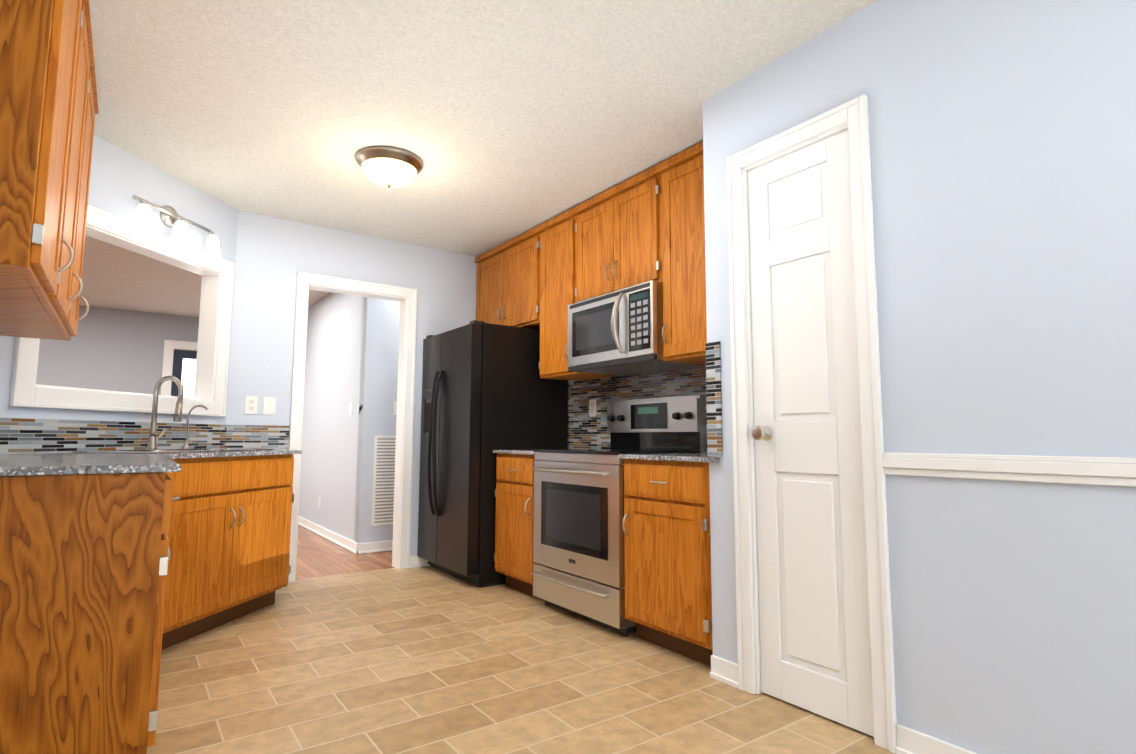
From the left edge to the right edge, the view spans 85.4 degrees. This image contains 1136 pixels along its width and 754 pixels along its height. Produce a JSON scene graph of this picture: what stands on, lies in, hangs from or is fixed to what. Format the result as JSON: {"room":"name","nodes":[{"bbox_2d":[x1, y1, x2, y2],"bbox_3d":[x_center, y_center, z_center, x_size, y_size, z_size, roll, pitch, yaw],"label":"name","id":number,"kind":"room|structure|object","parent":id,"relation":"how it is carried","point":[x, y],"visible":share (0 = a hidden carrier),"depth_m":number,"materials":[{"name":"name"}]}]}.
{"room":"kitchen","nodes":[
{"label":"kitchen","id":0,"kind":"room"},
{"bbox_2d":[36,305,198,394],"bbox_3d":[-6.167,0.366,6.633,5.820,2.460,0.120,4,-7,-35],"label":"wall","id":1,"kind":"structure","parent":0,"point":[111,349],"depth_m":7.23,"materials":[{"name":"grey paint"}]},
{"bbox_2d":[161,340,197,395],"bbox_3d":[-4.525,0.647,7.770,1.080,2.140,0.148,4,-7,-35],"label":"door frame","id":2,"kind":"structure","parent":1,"relation":"attached to","point":[170,346],"depth_m":7.52,"materials":[{"name":"white wood"}]},
{"bbox_2d":[171,350,196,397],"bbox_3d":[-4.524,0.697,7.763,0.868,2.020,0.044,4,-7,-35],"label":"front door","id":3,"kind":"structure","parent":1,"relation":"in","point":[184,368],"depth_m":7.64,"materials":[{"name":"blue"}]},
{"bbox_2d":[0,135,237,453],"bbox_3d":[-2.377,0.045,3.262,0.120,2.460,1.471,-1,-6,9],"label":"wall","id":4,"kind":"structure","parent":0,"point":[119,178],"depth_m":3.31,"materials":[{"name":"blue paint"}]},
{"bbox_2d":[9,205,233,416],"bbox_3d":[-2.357,-0.307,3.350,0.148,1.000,1.290,-1,-6,9],"label":"trim","id":5,"kind":"structure","parent":4,"relation":"attached to","point":[212,362],"depth_m":3.46,"materials":[{"name":"white wood"}]},
{"bbox_2d":[0,417,289,453],"bbox_3d":[-1.749,0.266,2.756,1.420,0.154,2.470,4,-7,-35],"label":"backsplash","id":6,"kind":"structure","parent":4,"relation":"attached to","point":[24,435],"depth_m":3.19,"materials":[{"name":"tile"}]},
{"bbox_2d":[126,195,224,264],"bbox_3d":[-2.209,-0.852,3.502,0.154,0.255,0.640,-1,-6,9],"label":"sconce","id":7,"kind":"object","parent":4,"relation":"attached to","point":[141,226],"visible":1,"depth_m":3.47,"materials":[{"name":"white glass"}]},
{"bbox_2d":[299,292,366,542],"bbox_3d":[-2.781,0.396,6.793,0.120,2.460,3.749,4,-7,-35],"label":"wall","id":8,"kind":"structure","parent":0,"point":[330,458],"depth_m":5.99,"materials":[{"name":"grey paint"}]},
{"bbox_2d":[318,495,320,507],"bbox_3d":[-2.503,1.252,6.199,0.007,0.117,0.072,4,-7,-35],"label":"electrical outlet plate","id":9,"kind":"object","parent":8,"relation":"attached to","point":[319,498],"depth_m":6.19,"materials":[{"name":"white plastic"}]},
{"bbox_2d":[349,402,352,414],"bbox_3d":[-1.949,0.282,5.517,0.011,0.117,0.072,4,-7,-35],"label":"electrical outlet plate","id":10,"kind":"object","parent":8,"relation":"attached to","point":[350,406],"depth_m":5.51,"materials":[{"name":"white plastic"}]},
{"bbox_2d":[296,525,394,579],"bbox_3d":[-3.060,1.330,3.262,7.500,0.099,9.400,4,-7,-35],"label":"floor","id":11,"kind":"structure","parent":0,"point":[318,556],"depth_m":4.88,"materials":[{"name":"brown wood"}]},
{"bbox_2d":[226,211,477,555],"bbox_3d":[-1.210,0.198,4.747,2.510,2.460,0.120,4,-7,-35],"label":"wall","id":12,"kind":"structure","parent":0,"point":[274,256],"depth_m":4.27,"materials":[{"name":"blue paint"}]},
{"bbox_2d":[245,396,257,413],"bbox_3d":[-2.081,0.185,4.045,0.072,0.117,0.007,4,-7,-35],"label":"electrical outlet plate","id":13,"kind":"object","parent":12,"relation":"attached to","point":[251,402],"depth_m":4.04,"materials":[{"name":"white plastic"}]},
{"bbox_2d":[263,397,275,414],"bbox_3d":[-1.989,0.192,4.107,0.072,0.117,0.011,4,-7,-35],"label":"electrical outlet plate","id":14,"kind":"object","parent":12,"relation":"attached to","point":[269,402],"depth_m":4.11,"materials":[{"name":"white plastic"}]},
{"bbox_2d":[288,272,416,582],"bbox_3d":[-1.569,0.349,4.475,0.866,2.103,0.168,4,-7,-35],"label":"trim","id":15,"kind":"structure","parent":12,"relation":"attached to","point":[406,298],"depth_m":4.57,"materials":[{"name":"white wood"}]},
{"bbox_2d":[354,297,399,543],"bbox_3d":[-1.206,0.292,5.692,1.400,2.460,0.120,4,-7,-35],"label":"wall","id":16,"kind":"structure","parent":0,"point":[380,377],"depth_m":5.32,"materials":[{"name":"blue paint"}]},
{"bbox_2d":[371,435,395,525],"bbox_3d":[-1.535,0.887,5.315,0.300,0.760,0.013,4,-7,-35],"label":"air vent","id":17,"kind":"object","parent":16,"relation":"in","point":[382,511],"visible":0.67,"depth_m":5.28,"materials":[{"name":"white plastic"}]},
{"bbox_2d":[394,401,396,414],"bbox_3d":[-1.493,0.273,5.406,0.072,0.117,0.011,4,-7,-35],"label":"electrical outlet plate","id":18,"kind":"object","parent":16,"relation":"attached to","point":[395,402],"depth_m":5.39,"materials":[{"name":"white plastic"}]},
{"bbox_2d":[79,0,876,316],"bbox_3d":[-2.120,-1.344,2.220,7.500,0.100,12.600,4,-7,-35],"label":"ceiling","id":19,"kind":"structure","parent":0,"point":[505,120],"depth_m":2.74,"materials":[{"name":"white paint"}]},
{"bbox_2d":[355,146,422,189],"bbox_3d":[-0.969,-1.093,3.341,0.356,0.168,0.356,4,-7,-35],"label":"flush ceiling light","id":20,"kind":"object","parent":19,"relation":"attached to","point":[388,166],"visible":1,"depth_m":3.25,"materials":[{"name":"white glass"}]},
{"bbox_2d":[146,566,895,753],"bbox_3d":[0.684,1.130,1.115,3.710,0.100,7.940,4,-7,-35],"label":"floor","id":21,"kind":"structure","parent":0,"point":[425,660],"depth_m":2.39,"materials":[{"name":"tile"}]},
{"bbox_2d":[0,458,203,753],"bbox_3d":[-1.697,0.726,2.010,0.687,0.862,1.224,4,-7,-35],"label":"base cabinet","id":22,"kind":"object","parent":21,"relation":"on","point":[112,586],"depth_m":1.60,"materials":[{"name":"brown wood"}]},
{"bbox_2d":[0,448,301,475],"bbox_3d":[-1.731,0.428,2.685,1.385,0.199,2.359,4,-7,-35],"label":"countertop","id":23,"kind":"structure","parent":22,"relation":"on","point":[111,461],"depth_m":1.97,"materials":[{"name":"stone"}]},
{"bbox_2d":[146,376,207,449],"bbox_3d":[-2.104,0.196,3.333,0.280,0.388,0.312,4,-7,-35],"label":"faucet","id":24,"kind":"object","parent":23,"relation":"on","point":[152,441],"visible":1,"depth_m":3.23,"materials":[{"name":"silver metal"}]},
{"bbox_2d":[224,456,247,457],"bbox_3d":[-1.923,0.889,3.650,0.436,0.862,0.451,4,-7,-35],"label":"base cabinet","id":25,"kind":"object","parent":21,"relation":"on","point":[231,456],"depth_m":3.18,"materials":[{"name":"brown wood"}]},
{"bbox_2d":[184,454,293,501],"bbox_3d":[-1.703,0.504,3.147,0.699,0.150,0.699,4,-7,-35],"label":"drawer","id":26,"kind":"object","parent":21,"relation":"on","point":[258,476],"depth_m":3.22,"materials":[{"name":"brown wood"}]},
{"bbox_2d":[192,498,293,636],"bbox_3d":[-1.707,0.930,3.105,0.703,0.674,0.703,4,-7,-35],"label":"base cabinet","id":27,"kind":"object","parent":21,"relation":"on","point":[243,552],"depth_m":3.18,"materials":[{"name":"brown wood"}]},
{"bbox_2d":[417,320,567,587],"bbox_3d":[-0.590,0.540,4.530,0.850,1.742,0.830,4,-7,-35],"label":"refrigerator","id":28,"kind":"object","parent":21,"relation":"on","point":[487,390],"visible":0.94,"depth_m":4.20,"materials":[{"name":"black painted metal"},{"name":"black plastic"}]},
{"bbox_2d":[494,453,543,599],"bbox_3d":[-0.101,0.930,3.990,0.667,0.862,0.500,4,-7,-35],"label":"base cabinet","id":29,"kind":"object","parent":21,"relation":"on","point":[514,526],"visible":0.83,"depth_m":3.82,"materials":[{"name":"brown wood"}]},
{"bbox_2d":[493,449,534,454],"bbox_3d":[-0.091,0.490,4.041,0.642,0.021,0.499,4,-7,-35],"label":"countertop","id":30,"kind":"structure","parent":29,"relation":"on","point":[526,451],"depth_m":3.85,"materials":[{"name":"stone"}]},
{"bbox_2d":[532,395,705,636],"bbox_3d":[0.257,0.709,3.479,0.697,1.205,0.778,4,-7,-35],"label":"range","id":31,"kind":"object","parent":21,"relation":"on","point":[578,550],"visible":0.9,"depth_m":3.34,"materials":[{"name":"silver metal"}]},
{"bbox_2d":[622,459,712,665],"bbox_3d":[0.656,0.828,2.934,0.667,0.862,0.548,4,-7,-35],"label":"base cabinet","id":32,"kind":"object","parent":21,"relation":"on","point":[667,561],"visible":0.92,"depth_m":2.73,"materials":[{"name":"brown wood"}]},
{"bbox_2d":[619,453,719,462],"bbox_3d":[0.685,0.385,2.960,0.642,0.021,0.607,4,-7,-35],"label":"countertop","id":33,"kind":"structure","parent":32,"relation":"on","point":[694,457],"depth_m":2.80,"materials":[{"name":"stone"}]},
{"bbox_2d":[568,365,703,381],"bbox_3d":[0.386,0.137,4.071,0.120,2.460,2.840,4,-7,-35],"label":"wall","id":34,"kind":"structure","parent":0,"point":[651,371],"depth_m":3.75,"materials":[{"name":"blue paint"}]},
{"bbox_2d":[475,225,538,328],"bbox_3d":[-0.345,-0.676,4.778,0.348,0.683,0.968,4,-7,-35],"label":"upper cabinet","id":35,"kind":"object","parent":34,"relation":"attached to","point":[507,274],"depth_m":4.60,"materials":[{"name":"brown wood"}]},
{"bbox_2d":[531,205,614,380],"bbox_3d":[0.058,-0.534,4.195,0.348,1.078,0.503,4,-7,-35],"label":"upper cabinet","id":36,"kind":"object","parent":34,"relation":"attached to","point":[559,235],"depth_m":4.09,"materials":[{"name":"brown wood"}]},
{"bbox_2d":[589,399,595,416],"bbox_3d":[0.170,0.214,4.241,0.007,0.117,0.072,4,-7,-35],"label":"electrical outlet plate","id":37,"kind":"object","parent":34,"relation":"attached to","point":[592,403],"depth_m":4.24,"materials":[{"name":"white plastic"}]},
{"bbox_2d":[579,164,658,301],"bbox_3d":[0.407,-0.795,3.732,0.348,0.648,0.774,4,-7,-35],"label":"upper cabinet","id":38,"kind":"object","parent":34,"relation":"attached to","point":[647,225],"depth_m":3.58,"materials":[{"name":"brown wood"}]},
{"bbox_2d":[568,280,698,375],"bbox_3d":[0.356,-0.263,3.644,0.468,0.422,0.770,4,-7,-35],"label":"over-the-range microwave","id":39,"kind":"object","parent":38,"relation":"attached to","point":[617,332],"visible":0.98,"depth_m":3.47,"materials":[{"name":"silver metal"}]},
{"bbox_2d":[568,341,722,456],"bbox_3d":[0.316,0.185,3.525,0.619,0.484,1.955,4,-7,-35],"label":"backsplash","id":40,"kind":"structure","parent":34,"relation":"attached to","point":[585,431],"depth_m":3.85,"materials":[{"name":"tile"}]},
{"bbox_2d":[659,141,706,364],"bbox_3d":[0.779,-0.631,3.190,0.348,1.078,0.591,4,-7,-35],"label":"upper cabinet","id":41,"kind":"object","parent":34,"relation":"attached to","point":[682,268],"depth_m":3.16,"materials":[{"name":"brown wood"}]},
{"bbox_2d":[702,0,1135,753],"bbox_3d":[2.086,-0.196,0.656,0.120,2.460,4.960,4,-7,-35],"label":"wall","id":42,"kind":"structure","parent":0,"point":[1002,144],"depth_m":1.76,"materials":[{"name":"blue paint"}]},
{"bbox_2d":[748,129,873,736],"bbox_3d":[0.854,0.154,2.243,0.103,2.052,0.456,4,-7,-35],"label":"pantry door","id":43,"kind":"structure","parent":42,"relation":"in","point":[815,656],"depth_m":2.24,"materials":[{"name":"white wood"}]},
{"bbox_2d":[727,94,896,752],"bbox_3d":[0.895,0.123,2.283,0.148,2.137,0.598,4,-7,-35],"label":"door frame","id":44,"kind":"structure","parent":42,"relation":"attached to","point":[852,116],"depth_m":2.15,"materials":[{"name":"white wood"}]},
{"bbox_3d":[-0.559,-0.292,-0.194,0.120,2.460,6.640,4,-7,-35],"label":"wall","id":45,"kind":"structure","parent":0,"visible":0},
{"bbox_2d":[0,0,89,311],"bbox_3d":[-1.574,-0.792,1.675,0.324,1.078,0.520,4,-7,-35],"label":"upper cabinet","id":46,"kind":"object","parent":45,"relation":"attached to","point":[49,109],"depth_m":1.55,"materials":[{"name":"brown wood"}]},
{"bbox_2d":[0,12,95,331],"bbox_3d":[-1.840,-0.756,2.046,0.324,1.078,0.555,4,-7,-35],"label":"upper cabinet","id":47,"kind":"object","parent":45,"relation":"attached to","point":[65,321],"depth_m":2.29,"materials":[{"name":"brown wood"}]},
{"bbox_2d":[0,85,98,340],"bbox_3d":[-2.104,-0.720,2.414,0.324,1.078,0.515,4,-7,-35],"label":"upper cabinet","id":48,"kind":"object","parent":45,"relation":"attached to","point":[40,333],"depth_m":2.58,"materials":[{"name":"brown wood"}]},
{"bbox_2d":[298,516,359,553],"bbox_3d":[-2.835,1.572,6.626,0.025,0.085,3.772,4,-7,-35],"label":"baseboard","id":49,"kind":"structure","parent":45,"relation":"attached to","point":[348,544],"depth_m":5.76,"materials":[{"name":"white wood"}]},
{"bbox_2d":[359,540,392,553],"bbox_3d":[-1.166,1.469,5.520,1.390,0.085,0.025,4,-7,-35],"label":"baseboard","id":50,"kind":"structure","parent":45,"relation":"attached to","point":[381,546],"depth_m":5.19,"materials":[{"name":"white wood"}]},
{"bbox_2d":[409,555,430,567],"bbox_3d":[-0.832,1.400,4.814,0.852,0.085,0.021,4,-7,-35],"label":"baseboard","id":51,"kind":"structure","parent":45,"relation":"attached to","point":[415,561],"depth_m":4.60,"materials":[{"name":"white wood"}]},
{"bbox_2d":[895,724,977,753],"bbox_3d":[2.239,0.952,0.196,0.022,0.085,4.216,4,-7,-35],"label":"baseboard","id":52,"kind":"structure","parent":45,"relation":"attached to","point":[910,741],"depth_m":1.84,"materials":[{"name":"white wood"}]},
{"bbox_2d":[882,453,1135,486],"bbox_3d":[2.243,0.114,0.279,0.022,0.070,4.216,4,-7,-35],"label":"trim","id":53,"kind":"structure","parent":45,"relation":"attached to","point":[1113,471],"depth_m":1.66,"materials":[{"name":"white wood"}]}
]}

